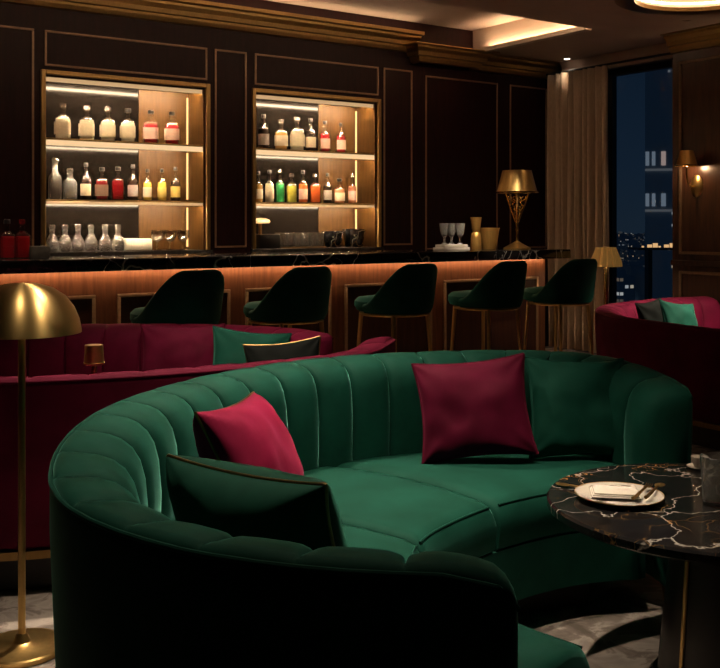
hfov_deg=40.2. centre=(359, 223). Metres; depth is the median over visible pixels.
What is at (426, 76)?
trim
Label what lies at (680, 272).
trim
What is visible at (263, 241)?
storage box
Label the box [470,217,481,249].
jigger
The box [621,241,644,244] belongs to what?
block
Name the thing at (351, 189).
liquor bottle
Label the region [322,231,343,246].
ice bucket
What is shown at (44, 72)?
trim
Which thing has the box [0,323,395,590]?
curved sofa
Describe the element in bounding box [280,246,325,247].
glass tray
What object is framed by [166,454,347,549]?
throw pillow
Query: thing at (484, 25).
ceiling
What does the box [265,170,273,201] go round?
liquor bottle
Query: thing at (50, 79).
lamp
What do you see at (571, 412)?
throw pillow
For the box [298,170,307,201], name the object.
liquor bottle
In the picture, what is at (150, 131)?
liquor bottle
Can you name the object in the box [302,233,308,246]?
tumbler
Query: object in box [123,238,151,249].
box
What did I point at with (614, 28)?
ceiling
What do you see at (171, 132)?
liquor bottle
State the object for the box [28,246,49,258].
box
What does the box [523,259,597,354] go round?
bar stool
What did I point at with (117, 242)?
decanter
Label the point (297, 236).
tumbler
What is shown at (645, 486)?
fork
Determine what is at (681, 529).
side table
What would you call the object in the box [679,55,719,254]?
trim
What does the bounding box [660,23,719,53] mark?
trim
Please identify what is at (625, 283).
block
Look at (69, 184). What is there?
liquor bottle
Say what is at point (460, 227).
bowl
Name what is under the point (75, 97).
mirror
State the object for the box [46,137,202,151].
display shelf
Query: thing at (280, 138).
liquor bottle
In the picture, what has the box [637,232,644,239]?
block
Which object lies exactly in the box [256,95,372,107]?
shelf
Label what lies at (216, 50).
trim
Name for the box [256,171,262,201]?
liquor bottle
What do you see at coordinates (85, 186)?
liquor bottle
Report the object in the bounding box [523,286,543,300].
seat cushion
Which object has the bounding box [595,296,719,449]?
curved sofa
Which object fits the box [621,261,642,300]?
block
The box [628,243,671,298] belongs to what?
bridge
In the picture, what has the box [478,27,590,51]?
light
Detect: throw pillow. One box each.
[140,323,224,370]
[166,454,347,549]
[193,391,303,475]
[212,326,291,364]
[243,336,320,362]
[411,353,538,463]
[525,356,623,458]
[635,297,662,321]
[659,300,697,325]
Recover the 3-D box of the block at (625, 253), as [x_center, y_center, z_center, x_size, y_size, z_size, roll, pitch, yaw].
[375.987,51.619,1356.585,25.669,49.362,25.669,0,0,-15]
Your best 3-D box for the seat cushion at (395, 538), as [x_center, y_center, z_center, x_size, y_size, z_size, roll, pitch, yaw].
[-0.201,0.926,2.679,0.744,0.178,0.702,0,0,-6]
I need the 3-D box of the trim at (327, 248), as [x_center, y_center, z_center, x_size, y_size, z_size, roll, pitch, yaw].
[-0.453,0.235,8.975,1.393,0.040,0.370,0,0,-35]
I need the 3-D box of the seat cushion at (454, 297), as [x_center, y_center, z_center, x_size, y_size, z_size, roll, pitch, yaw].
[0.856,0.526,7.023,0.444,0.103,0.471,0,0,-43]
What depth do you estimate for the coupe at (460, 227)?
7.90 m
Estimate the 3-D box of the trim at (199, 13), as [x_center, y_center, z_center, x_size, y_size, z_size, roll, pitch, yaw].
[-3.058,-1.730,6.899,8.800,0.180,0.170,0,0,-35]
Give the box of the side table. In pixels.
[547,463,719,667]
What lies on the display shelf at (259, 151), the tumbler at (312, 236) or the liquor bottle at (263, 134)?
the liquor bottle at (263, 134)
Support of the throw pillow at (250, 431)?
on the curved sofa at (439, 566)
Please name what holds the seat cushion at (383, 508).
on the curved sofa at (439, 566)
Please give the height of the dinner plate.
0.019 m
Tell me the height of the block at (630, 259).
50.260 m
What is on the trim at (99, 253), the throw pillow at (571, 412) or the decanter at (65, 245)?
the decanter at (65, 245)
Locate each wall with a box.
[0,0,548,345]
[561,46,719,303]
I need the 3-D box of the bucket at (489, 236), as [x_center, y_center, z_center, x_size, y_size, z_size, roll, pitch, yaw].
[1.072,0.121,8.198,0.184,0.178,0.184,0,0,-35]
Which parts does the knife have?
handle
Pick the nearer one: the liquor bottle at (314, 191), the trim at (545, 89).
the liquor bottle at (314, 191)
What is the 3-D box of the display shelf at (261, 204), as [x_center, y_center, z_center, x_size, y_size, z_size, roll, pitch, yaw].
[-0.469,-0.171,8.998,1.267,0.037,0.306,0,0,-35]
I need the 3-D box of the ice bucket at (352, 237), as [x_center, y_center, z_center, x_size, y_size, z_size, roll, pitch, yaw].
[-0.056,0.131,9.243,0.224,0.168,0.224,0,0,-35]
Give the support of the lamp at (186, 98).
attached to the wall at (461, 115)
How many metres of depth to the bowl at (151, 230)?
8.07 m
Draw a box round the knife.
[644,483,664,498]
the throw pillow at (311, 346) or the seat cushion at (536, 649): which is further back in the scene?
the throw pillow at (311, 346)
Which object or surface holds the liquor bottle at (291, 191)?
on the display shelf at (261, 204)
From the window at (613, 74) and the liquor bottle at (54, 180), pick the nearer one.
the liquor bottle at (54, 180)
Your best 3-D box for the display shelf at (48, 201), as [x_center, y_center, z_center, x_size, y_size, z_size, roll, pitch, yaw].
[-1.935,-0.171,7.987,1.308,0.037,0.306,0,0,-35]
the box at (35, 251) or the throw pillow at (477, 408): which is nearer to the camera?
the throw pillow at (477, 408)
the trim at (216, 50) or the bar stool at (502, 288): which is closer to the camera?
the bar stool at (502, 288)
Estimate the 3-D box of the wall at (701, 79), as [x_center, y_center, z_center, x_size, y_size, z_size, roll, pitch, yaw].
[4.947,-0.325,6.389,0.600,3.250,10.100,0,0,-35]
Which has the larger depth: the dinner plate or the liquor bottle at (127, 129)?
the liquor bottle at (127, 129)
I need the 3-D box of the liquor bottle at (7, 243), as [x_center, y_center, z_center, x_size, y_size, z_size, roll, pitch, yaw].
[-2.136,0.091,5.961,0.091,0.238,0.091,0,0,-35]
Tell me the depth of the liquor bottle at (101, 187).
7.83 m
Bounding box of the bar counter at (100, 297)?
[0,259,544,352]
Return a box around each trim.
[0,0,424,51]
[0,25,33,245]
[41,69,209,249]
[45,30,206,79]
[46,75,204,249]
[50,249,212,256]
[215,49,246,247]
[250,247,383,252]
[252,88,380,248]
[255,53,378,95]
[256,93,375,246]
[383,68,412,244]
[403,41,560,78]
[425,75,497,248]
[510,85,546,247]
[559,43,671,72]
[614,0,719,14]
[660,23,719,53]
[671,260,719,266]
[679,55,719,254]
[679,271,719,296]
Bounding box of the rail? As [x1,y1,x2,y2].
[546,52,671,75]
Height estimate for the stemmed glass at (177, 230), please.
0.165 m
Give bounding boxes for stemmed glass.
[151,230,163,249]
[164,230,176,249]
[177,230,189,249]
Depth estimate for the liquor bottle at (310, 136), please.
8.94 m
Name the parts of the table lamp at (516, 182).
stem, lamp shade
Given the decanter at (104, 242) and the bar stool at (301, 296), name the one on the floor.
the bar stool at (301, 296)
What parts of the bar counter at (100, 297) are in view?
inset panel, panel molding, inset panel, panel molding, panel molding, inset panel, inset panel, panel molding, inset panel, panel molding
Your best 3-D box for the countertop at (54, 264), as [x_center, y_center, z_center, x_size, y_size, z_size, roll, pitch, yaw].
[-1.448,0.247,6.369,7.350,0.075,0.630,0,0,-35]
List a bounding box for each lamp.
[0,282,81,667]
[46,77,201,93]
[83,344,104,373]
[186,98,187,246]
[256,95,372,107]
[256,218,269,233]
[355,111,356,228]
[496,170,537,248]
[591,247,621,304]
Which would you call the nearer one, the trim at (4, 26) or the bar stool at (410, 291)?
the bar stool at (410, 291)
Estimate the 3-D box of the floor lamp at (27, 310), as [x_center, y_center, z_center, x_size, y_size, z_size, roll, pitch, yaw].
[-1.030,0.739,3.000,0.352,1.122,0.352,0,0,-35]
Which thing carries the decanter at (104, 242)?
on the trim at (99, 253)
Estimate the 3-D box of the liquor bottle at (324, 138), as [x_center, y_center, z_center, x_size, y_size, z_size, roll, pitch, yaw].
[-0.322,-0.804,9.070,0.097,0.289,0.100,0,0,-9]
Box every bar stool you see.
[130,269,224,323]
[243,266,331,332]
[354,263,437,351]
[448,260,526,350]
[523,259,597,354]
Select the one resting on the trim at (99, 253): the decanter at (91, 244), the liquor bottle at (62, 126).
the decanter at (91, 244)
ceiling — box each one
[266,0,556,42]
[417,0,719,61]
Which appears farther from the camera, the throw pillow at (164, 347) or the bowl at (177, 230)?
the bowl at (177, 230)
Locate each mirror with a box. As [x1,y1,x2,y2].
[46,82,137,250]
[256,100,317,233]
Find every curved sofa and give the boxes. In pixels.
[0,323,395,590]
[48,350,692,667]
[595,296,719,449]
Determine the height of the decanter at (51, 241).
0.214 m
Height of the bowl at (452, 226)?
0.115 m
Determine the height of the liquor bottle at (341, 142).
0.280 m
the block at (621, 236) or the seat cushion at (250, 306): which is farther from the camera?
the block at (621, 236)
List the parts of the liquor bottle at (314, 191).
bottle glass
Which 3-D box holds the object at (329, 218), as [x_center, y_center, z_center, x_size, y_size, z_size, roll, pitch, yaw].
[-0.478,-0.460,9.011,1.293,1.350,0.338,0,0,-35]
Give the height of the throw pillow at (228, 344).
0.394 m
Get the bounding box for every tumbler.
[279,233,286,246]
[287,233,293,246]
[294,233,301,246]
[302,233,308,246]
[309,233,316,245]
[316,232,323,245]
[700,452,719,507]
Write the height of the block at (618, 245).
44.769 m
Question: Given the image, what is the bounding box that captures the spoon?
[556,483,576,487]
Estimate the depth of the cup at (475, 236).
8.00 m
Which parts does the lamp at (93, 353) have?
lamp shade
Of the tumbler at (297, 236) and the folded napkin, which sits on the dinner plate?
the folded napkin
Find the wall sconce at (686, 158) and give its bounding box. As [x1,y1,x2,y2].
[675,150,702,196]
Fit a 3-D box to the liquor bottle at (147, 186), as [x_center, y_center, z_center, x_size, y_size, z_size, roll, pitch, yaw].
[-1.745,-0.321,8.089,0.077,0.261,0.080,0,0,-9]
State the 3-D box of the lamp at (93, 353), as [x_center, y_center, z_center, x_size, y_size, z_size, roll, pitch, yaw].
[-1.075,0.618,3.980,0.090,0.264,0.090,0,0,-35]
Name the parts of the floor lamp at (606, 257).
lamp shade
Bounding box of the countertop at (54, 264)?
[0,248,570,273]
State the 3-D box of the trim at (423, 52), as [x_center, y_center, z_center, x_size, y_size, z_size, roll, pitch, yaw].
[1.345,-1.619,9.876,2.170,0.158,0.270,0,0,-35]
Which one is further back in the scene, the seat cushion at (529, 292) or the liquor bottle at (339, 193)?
the liquor bottle at (339, 193)
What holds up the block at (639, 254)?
on the ground
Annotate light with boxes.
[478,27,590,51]
[640,0,719,4]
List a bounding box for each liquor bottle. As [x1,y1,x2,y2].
[0,219,15,258]
[15,219,30,258]
[48,158,61,198]
[54,103,71,138]
[63,168,76,199]
[78,105,94,139]
[80,163,90,198]
[95,167,108,199]
[100,107,115,140]
[111,167,124,199]
[120,108,135,141]
[128,164,137,199]
[143,110,158,142]
[143,169,151,199]
[157,169,165,199]
[164,111,178,143]
[170,167,180,200]
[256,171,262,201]
[258,114,268,147]
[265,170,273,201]
[274,120,287,148]
[276,169,284,202]
[286,174,296,202]
[289,117,304,149]
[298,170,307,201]
[305,118,315,150]
[309,173,320,202]
[320,121,329,150]
[324,173,331,202]
[335,178,344,202]
[337,123,345,151]
[348,174,355,202]
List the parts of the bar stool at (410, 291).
leg, leg, seat frame, leg, backrest, leg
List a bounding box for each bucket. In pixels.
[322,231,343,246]
[342,229,365,246]
[479,228,499,248]
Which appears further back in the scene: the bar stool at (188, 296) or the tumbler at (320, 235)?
the tumbler at (320, 235)
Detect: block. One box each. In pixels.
[617,232,631,243]
[617,244,625,255]
[617,270,633,302]
[620,243,644,260]
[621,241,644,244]
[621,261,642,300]
[622,258,641,264]
[635,250,644,259]
[635,265,644,299]
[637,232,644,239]
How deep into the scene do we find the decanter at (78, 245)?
7.68 m
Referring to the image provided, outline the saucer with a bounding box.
[686,463,700,469]
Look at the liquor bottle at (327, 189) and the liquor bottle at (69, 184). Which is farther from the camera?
the liquor bottle at (327, 189)
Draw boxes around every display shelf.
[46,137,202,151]
[46,199,202,205]
[256,148,374,159]
[256,202,374,207]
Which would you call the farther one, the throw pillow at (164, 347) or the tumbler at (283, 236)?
the tumbler at (283, 236)
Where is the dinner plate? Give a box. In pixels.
[574,481,664,506]
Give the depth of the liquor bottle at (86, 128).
7.75 m
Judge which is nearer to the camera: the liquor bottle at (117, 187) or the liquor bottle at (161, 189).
the liquor bottle at (117, 187)
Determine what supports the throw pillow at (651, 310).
on the curved sofa at (689, 355)
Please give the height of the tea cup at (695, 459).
0.035 m
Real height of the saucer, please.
0.009 m
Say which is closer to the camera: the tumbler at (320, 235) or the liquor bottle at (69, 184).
the liquor bottle at (69, 184)
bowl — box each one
[151,230,163,241]
[177,230,189,240]
[439,223,448,236]
[448,223,456,236]
[456,223,464,236]
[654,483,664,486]
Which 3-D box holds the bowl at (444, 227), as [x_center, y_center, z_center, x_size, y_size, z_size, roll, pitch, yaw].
[0.671,0.051,7.837,0.081,0.115,0.080,0,0,-35]
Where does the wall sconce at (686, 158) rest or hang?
attached to the wall at (701, 79)
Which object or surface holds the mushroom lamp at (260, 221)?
on the trim at (327, 248)
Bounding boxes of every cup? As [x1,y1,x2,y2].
[470,217,481,231]
[470,232,481,249]
[691,455,699,467]
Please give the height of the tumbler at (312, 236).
0.125 m
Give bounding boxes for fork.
[631,483,652,499]
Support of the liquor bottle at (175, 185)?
on the display shelf at (48, 201)
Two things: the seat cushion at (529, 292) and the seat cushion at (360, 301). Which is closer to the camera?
the seat cushion at (360, 301)
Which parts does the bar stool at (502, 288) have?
leg, leg, seat frame, leg, backrest, leg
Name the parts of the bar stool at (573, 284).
leg, leg, seat frame, leg, backrest, leg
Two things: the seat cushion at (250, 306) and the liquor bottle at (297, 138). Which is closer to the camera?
the seat cushion at (250, 306)
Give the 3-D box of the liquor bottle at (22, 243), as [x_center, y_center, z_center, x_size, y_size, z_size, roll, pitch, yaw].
[-2.063,0.091,6.012,0.091,0.238,0.091,0,0,-35]
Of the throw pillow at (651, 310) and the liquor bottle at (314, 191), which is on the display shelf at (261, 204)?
the liquor bottle at (314, 191)
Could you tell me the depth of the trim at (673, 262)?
8.69 m
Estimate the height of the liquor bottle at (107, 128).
0.277 m
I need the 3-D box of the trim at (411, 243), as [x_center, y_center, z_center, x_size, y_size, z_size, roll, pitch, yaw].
[0.362,-0.635,9.354,0.340,1.670,0.012,0,0,-35]
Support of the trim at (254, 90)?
attached to the wall at (461, 115)
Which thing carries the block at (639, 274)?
on the ground
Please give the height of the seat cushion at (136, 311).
0.103 m
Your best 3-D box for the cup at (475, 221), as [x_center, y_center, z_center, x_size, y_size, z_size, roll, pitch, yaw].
[0.947,0.006,8.040,0.092,0.122,0.092,0,0,-35]
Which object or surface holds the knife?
on the dinner plate
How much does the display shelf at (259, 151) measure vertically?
0.057 m
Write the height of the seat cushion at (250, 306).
0.103 m
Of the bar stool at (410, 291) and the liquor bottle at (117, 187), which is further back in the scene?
the liquor bottle at (117, 187)
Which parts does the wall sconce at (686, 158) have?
lamp shade, arm, wall plate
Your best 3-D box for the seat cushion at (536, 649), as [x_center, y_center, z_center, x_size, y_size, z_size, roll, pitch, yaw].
[-0.008,0.926,2.030,0.967,0.178,0.626,0,0,-7]
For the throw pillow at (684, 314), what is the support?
on the curved sofa at (689, 355)
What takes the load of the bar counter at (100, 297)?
on the floor
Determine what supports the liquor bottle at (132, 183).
on the display shelf at (48, 201)
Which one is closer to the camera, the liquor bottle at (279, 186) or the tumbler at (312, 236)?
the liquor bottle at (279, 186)
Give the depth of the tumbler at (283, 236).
8.71 m
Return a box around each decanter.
[46,224,58,251]
[59,224,71,251]
[72,224,84,251]
[85,224,97,250]
[98,224,111,250]
[112,224,124,250]
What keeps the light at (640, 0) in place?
attached to the ceiling at (614, 28)
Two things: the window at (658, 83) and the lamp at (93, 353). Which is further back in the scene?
the window at (658, 83)
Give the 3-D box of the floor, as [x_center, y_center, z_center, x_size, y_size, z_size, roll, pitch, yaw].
[0.512,1.350,3.572,11.100,0.100,10.700,0,0,-35]
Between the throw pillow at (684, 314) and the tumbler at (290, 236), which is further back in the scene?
the tumbler at (290, 236)
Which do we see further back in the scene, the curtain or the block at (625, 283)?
the block at (625, 283)
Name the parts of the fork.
handle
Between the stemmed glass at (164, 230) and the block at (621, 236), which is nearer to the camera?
the stemmed glass at (164, 230)
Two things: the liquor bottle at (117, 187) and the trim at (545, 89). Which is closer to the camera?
the liquor bottle at (117, 187)
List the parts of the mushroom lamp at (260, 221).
stem, lamp shade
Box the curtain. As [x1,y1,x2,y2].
[547,65,608,352]
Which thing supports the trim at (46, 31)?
attached to the wall at (461, 115)
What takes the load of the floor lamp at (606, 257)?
on the floor
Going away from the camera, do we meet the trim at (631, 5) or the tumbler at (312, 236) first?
the trim at (631, 5)
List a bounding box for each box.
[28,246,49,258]
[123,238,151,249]
[256,234,279,248]
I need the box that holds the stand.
[433,244,469,250]
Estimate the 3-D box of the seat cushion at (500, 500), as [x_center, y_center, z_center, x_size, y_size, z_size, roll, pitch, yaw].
[0.465,0.926,3.456,0.848,0.178,0.816,0,0,-35]
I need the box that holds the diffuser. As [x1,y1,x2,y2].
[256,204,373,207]
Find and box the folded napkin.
[589,485,640,499]
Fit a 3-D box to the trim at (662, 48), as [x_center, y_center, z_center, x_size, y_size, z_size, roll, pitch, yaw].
[2.586,-1.629,9.723,0.100,0.138,1.590,0,0,-35]
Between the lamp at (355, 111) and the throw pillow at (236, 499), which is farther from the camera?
the lamp at (355, 111)
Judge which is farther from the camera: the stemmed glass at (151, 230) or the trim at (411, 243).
the trim at (411, 243)
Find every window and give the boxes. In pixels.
[608,60,671,303]
[645,68,671,298]
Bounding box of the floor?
[0,346,719,667]
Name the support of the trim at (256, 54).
attached to the wall at (461, 115)
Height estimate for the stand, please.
0.046 m
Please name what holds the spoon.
on the side table
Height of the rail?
0.024 m
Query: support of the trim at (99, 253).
attached to the wall at (461, 115)
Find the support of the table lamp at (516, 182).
on the countertop at (54, 264)
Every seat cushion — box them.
[130,307,144,322]
[243,301,260,317]
[304,467,496,556]
[337,453,618,550]
[342,524,418,561]
[354,295,374,311]
[448,290,471,305]
[518,624,589,667]
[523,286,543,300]
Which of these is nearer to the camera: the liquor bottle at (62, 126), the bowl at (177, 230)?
the liquor bottle at (62, 126)
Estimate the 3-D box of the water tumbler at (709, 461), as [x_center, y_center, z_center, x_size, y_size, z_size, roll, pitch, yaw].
[1.003,0.717,2.755,0.100,0.136,0.100,0,0,-35]
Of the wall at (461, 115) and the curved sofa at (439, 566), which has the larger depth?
the wall at (461, 115)
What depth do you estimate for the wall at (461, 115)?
8.84 m

